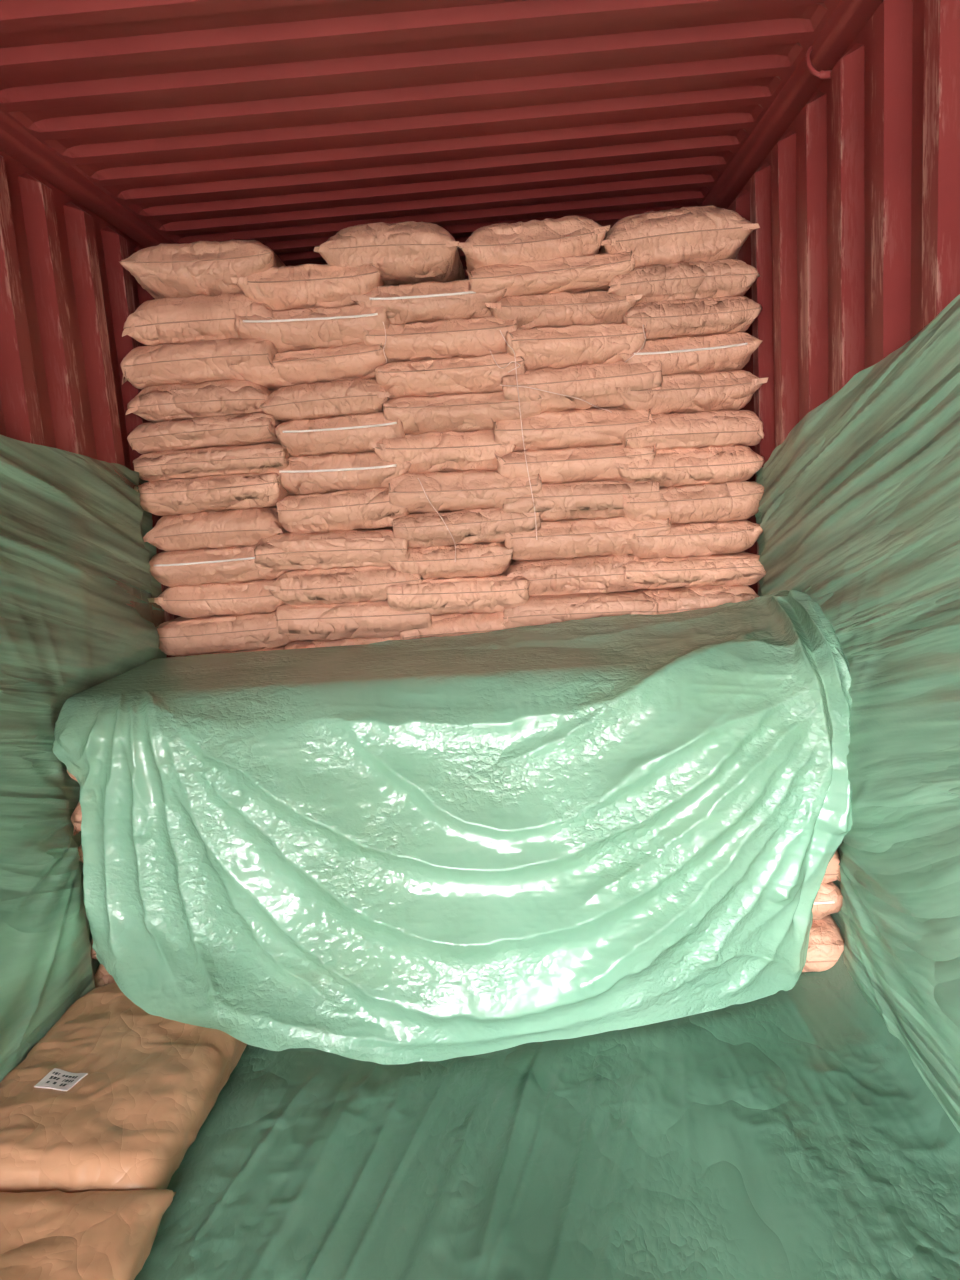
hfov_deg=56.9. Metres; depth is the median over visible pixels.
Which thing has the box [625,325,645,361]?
thread
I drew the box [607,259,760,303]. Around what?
sack
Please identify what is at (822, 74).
hook
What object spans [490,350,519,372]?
thread
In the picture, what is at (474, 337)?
sack
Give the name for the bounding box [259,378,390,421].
sack
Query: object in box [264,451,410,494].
sack
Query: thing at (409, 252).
sack
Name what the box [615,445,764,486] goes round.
sack
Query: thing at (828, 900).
sack
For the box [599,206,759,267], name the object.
sack
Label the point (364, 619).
sack
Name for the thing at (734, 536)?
sack
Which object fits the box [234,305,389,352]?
sack
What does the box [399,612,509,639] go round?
sack
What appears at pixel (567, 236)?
sack
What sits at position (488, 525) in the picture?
sack
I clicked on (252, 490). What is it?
sack
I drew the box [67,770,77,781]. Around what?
sack
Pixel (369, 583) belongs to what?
sack
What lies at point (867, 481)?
liner
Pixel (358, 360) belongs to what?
sack
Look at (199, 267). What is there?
sack
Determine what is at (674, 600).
sack
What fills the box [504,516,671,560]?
sack
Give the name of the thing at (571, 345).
sack
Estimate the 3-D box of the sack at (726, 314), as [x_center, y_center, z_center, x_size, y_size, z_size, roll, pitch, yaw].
[0.766,-1.226,3.563,0.502,0.136,0.836,-4,9,2]
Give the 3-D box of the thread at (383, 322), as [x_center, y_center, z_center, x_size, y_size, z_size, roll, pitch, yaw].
[-0.340,-1.066,3.170,0.015,0.141,0.023,-4,9,3]
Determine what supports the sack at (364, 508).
on the sack at (283, 551)
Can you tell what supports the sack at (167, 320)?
on the sack at (144, 367)
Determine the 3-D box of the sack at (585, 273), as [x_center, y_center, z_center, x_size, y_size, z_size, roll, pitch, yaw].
[0.266,-1.373,3.541,0.609,0.138,0.830,-4,9,3]
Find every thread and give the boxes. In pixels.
[383,322,386,361]
[418,478,455,561]
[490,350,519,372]
[500,330,536,539]
[500,385,611,412]
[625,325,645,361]
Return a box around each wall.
[0,150,180,723]
[728,0,959,594]
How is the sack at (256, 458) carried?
on the sack at (252, 490)
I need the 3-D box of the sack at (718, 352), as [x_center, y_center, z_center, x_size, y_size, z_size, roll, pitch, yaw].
[0.768,-1.100,3.588,0.516,0.154,0.826,-4,9,2]
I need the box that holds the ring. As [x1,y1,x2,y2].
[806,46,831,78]
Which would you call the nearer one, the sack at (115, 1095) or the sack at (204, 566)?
the sack at (115, 1095)
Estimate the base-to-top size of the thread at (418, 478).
0.317 m
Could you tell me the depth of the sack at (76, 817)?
2.70 m
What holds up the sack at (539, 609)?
on the sack at (449, 624)
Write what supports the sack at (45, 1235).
on the liner at (782, 1135)
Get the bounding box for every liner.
[0,435,166,1081]
[134,951,959,1279]
[755,294,959,1132]
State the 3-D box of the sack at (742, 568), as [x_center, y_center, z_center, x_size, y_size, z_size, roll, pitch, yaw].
[0.818,-0.313,3.699,0.543,0.134,0.826,-4,9,2]
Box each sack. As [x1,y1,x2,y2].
[0,982,246,1192]
[0,1189,175,1279]
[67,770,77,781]
[70,801,81,835]
[78,844,82,862]
[91,938,96,958]
[94,964,114,987]
[120,239,285,298]
[120,338,278,389]
[122,293,275,345]
[126,379,273,421]
[127,412,281,453]
[133,443,290,480]
[134,472,294,515]
[143,507,287,551]
[147,579,284,617]
[149,545,293,586]
[155,611,294,655]
[175,646,284,656]
[230,264,386,309]
[230,343,388,390]
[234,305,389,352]
[254,527,409,570]
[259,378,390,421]
[263,566,422,605]
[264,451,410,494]
[273,600,432,640]
[275,412,405,455]
[276,487,415,533]
[284,636,399,649]
[314,221,464,284]
[349,279,506,323]
[363,315,518,362]
[370,430,515,472]
[375,353,525,398]
[383,391,541,434]
[386,570,529,614]
[388,469,541,512]
[389,542,513,578]
[391,507,540,547]
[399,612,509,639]
[457,216,609,272]
[465,247,635,296]
[485,290,642,328]
[491,406,653,451]
[495,443,656,483]
[501,360,662,412]
[501,589,658,627]
[503,480,659,520]
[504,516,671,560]
[505,323,646,370]
[507,554,640,595]
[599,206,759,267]
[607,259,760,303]
[615,370,768,413]
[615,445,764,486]
[619,332,761,374]
[621,410,763,449]
[622,296,761,339]
[622,481,765,523]
[622,520,762,557]
[623,551,768,588]
[637,585,759,613]
[802,914,843,971]
[812,881,842,920]
[822,850,840,882]
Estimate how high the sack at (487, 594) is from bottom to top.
0.157 m
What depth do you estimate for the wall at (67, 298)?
2.89 m
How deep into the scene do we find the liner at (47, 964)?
2.52 m
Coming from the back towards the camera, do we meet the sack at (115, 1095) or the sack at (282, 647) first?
the sack at (282, 647)
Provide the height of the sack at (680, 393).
0.157 m
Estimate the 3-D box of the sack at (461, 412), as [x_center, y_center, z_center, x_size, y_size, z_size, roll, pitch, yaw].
[-0.053,-0.901,3.627,0.591,0.158,0.825,-3,9,2]
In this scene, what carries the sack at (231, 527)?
on the sack at (204, 566)
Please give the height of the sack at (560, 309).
0.141 m
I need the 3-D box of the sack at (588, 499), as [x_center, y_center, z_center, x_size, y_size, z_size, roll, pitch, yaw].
[0.392,-0.578,3.669,0.588,0.160,0.828,-4,9,3]
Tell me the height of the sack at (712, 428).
0.149 m
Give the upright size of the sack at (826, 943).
0.145 m
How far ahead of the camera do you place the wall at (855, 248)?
2.34 m
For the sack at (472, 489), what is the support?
on the sack at (488, 525)
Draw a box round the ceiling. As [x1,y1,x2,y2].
[0,0,840,278]
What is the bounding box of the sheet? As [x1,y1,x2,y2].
[53,590,852,1064]
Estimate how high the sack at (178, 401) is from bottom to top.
0.156 m
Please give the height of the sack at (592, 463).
0.147 m
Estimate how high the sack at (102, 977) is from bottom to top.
0.145 m
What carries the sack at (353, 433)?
on the sack at (331, 472)
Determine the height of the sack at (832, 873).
0.145 m
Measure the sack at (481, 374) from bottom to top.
0.142 m
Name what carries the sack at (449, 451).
on the sack at (472, 489)
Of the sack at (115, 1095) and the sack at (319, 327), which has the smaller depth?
the sack at (115, 1095)
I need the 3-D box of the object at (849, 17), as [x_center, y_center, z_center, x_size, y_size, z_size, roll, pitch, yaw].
[0.898,-1.418,1.105,0.100,0.085,7.900,-4,9,3]
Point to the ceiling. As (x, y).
(286, 126)
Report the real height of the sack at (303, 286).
0.171 m
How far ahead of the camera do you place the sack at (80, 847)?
2.70 m
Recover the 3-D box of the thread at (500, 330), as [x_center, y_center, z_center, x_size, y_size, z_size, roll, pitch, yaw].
[0.141,-0.736,3.206,0.090,0.752,0.023,-4,9,3]
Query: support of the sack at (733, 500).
on the sack at (734, 536)
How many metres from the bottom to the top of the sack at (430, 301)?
0.152 m
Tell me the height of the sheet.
1.122 m
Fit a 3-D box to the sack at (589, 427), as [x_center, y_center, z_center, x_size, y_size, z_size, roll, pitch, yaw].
[0.349,-0.841,3.640,0.599,0.157,0.829,-4,9,2]
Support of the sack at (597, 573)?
on the sack at (539, 609)
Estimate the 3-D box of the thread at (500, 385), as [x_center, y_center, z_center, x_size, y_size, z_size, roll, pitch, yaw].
[0.273,-0.867,3.179,0.397,0.126,0.023,-4,9,3]
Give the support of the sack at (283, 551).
on the sack at (369, 583)
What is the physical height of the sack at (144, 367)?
0.158 m
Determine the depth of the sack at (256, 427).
3.28 m
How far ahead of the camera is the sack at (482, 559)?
3.33 m
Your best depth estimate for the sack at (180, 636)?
3.42 m
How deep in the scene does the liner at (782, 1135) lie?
1.99 m
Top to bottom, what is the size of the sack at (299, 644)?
0.170 m
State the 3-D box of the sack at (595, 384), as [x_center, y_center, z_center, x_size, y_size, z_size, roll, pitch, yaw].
[0.383,-0.985,3.606,0.594,0.185,0.828,-5,9,3]
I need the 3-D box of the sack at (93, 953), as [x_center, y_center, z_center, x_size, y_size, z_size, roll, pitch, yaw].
[-0.951,0.873,3.102,0.507,0.145,0.775,-4,9,2]
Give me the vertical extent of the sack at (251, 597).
0.148 m

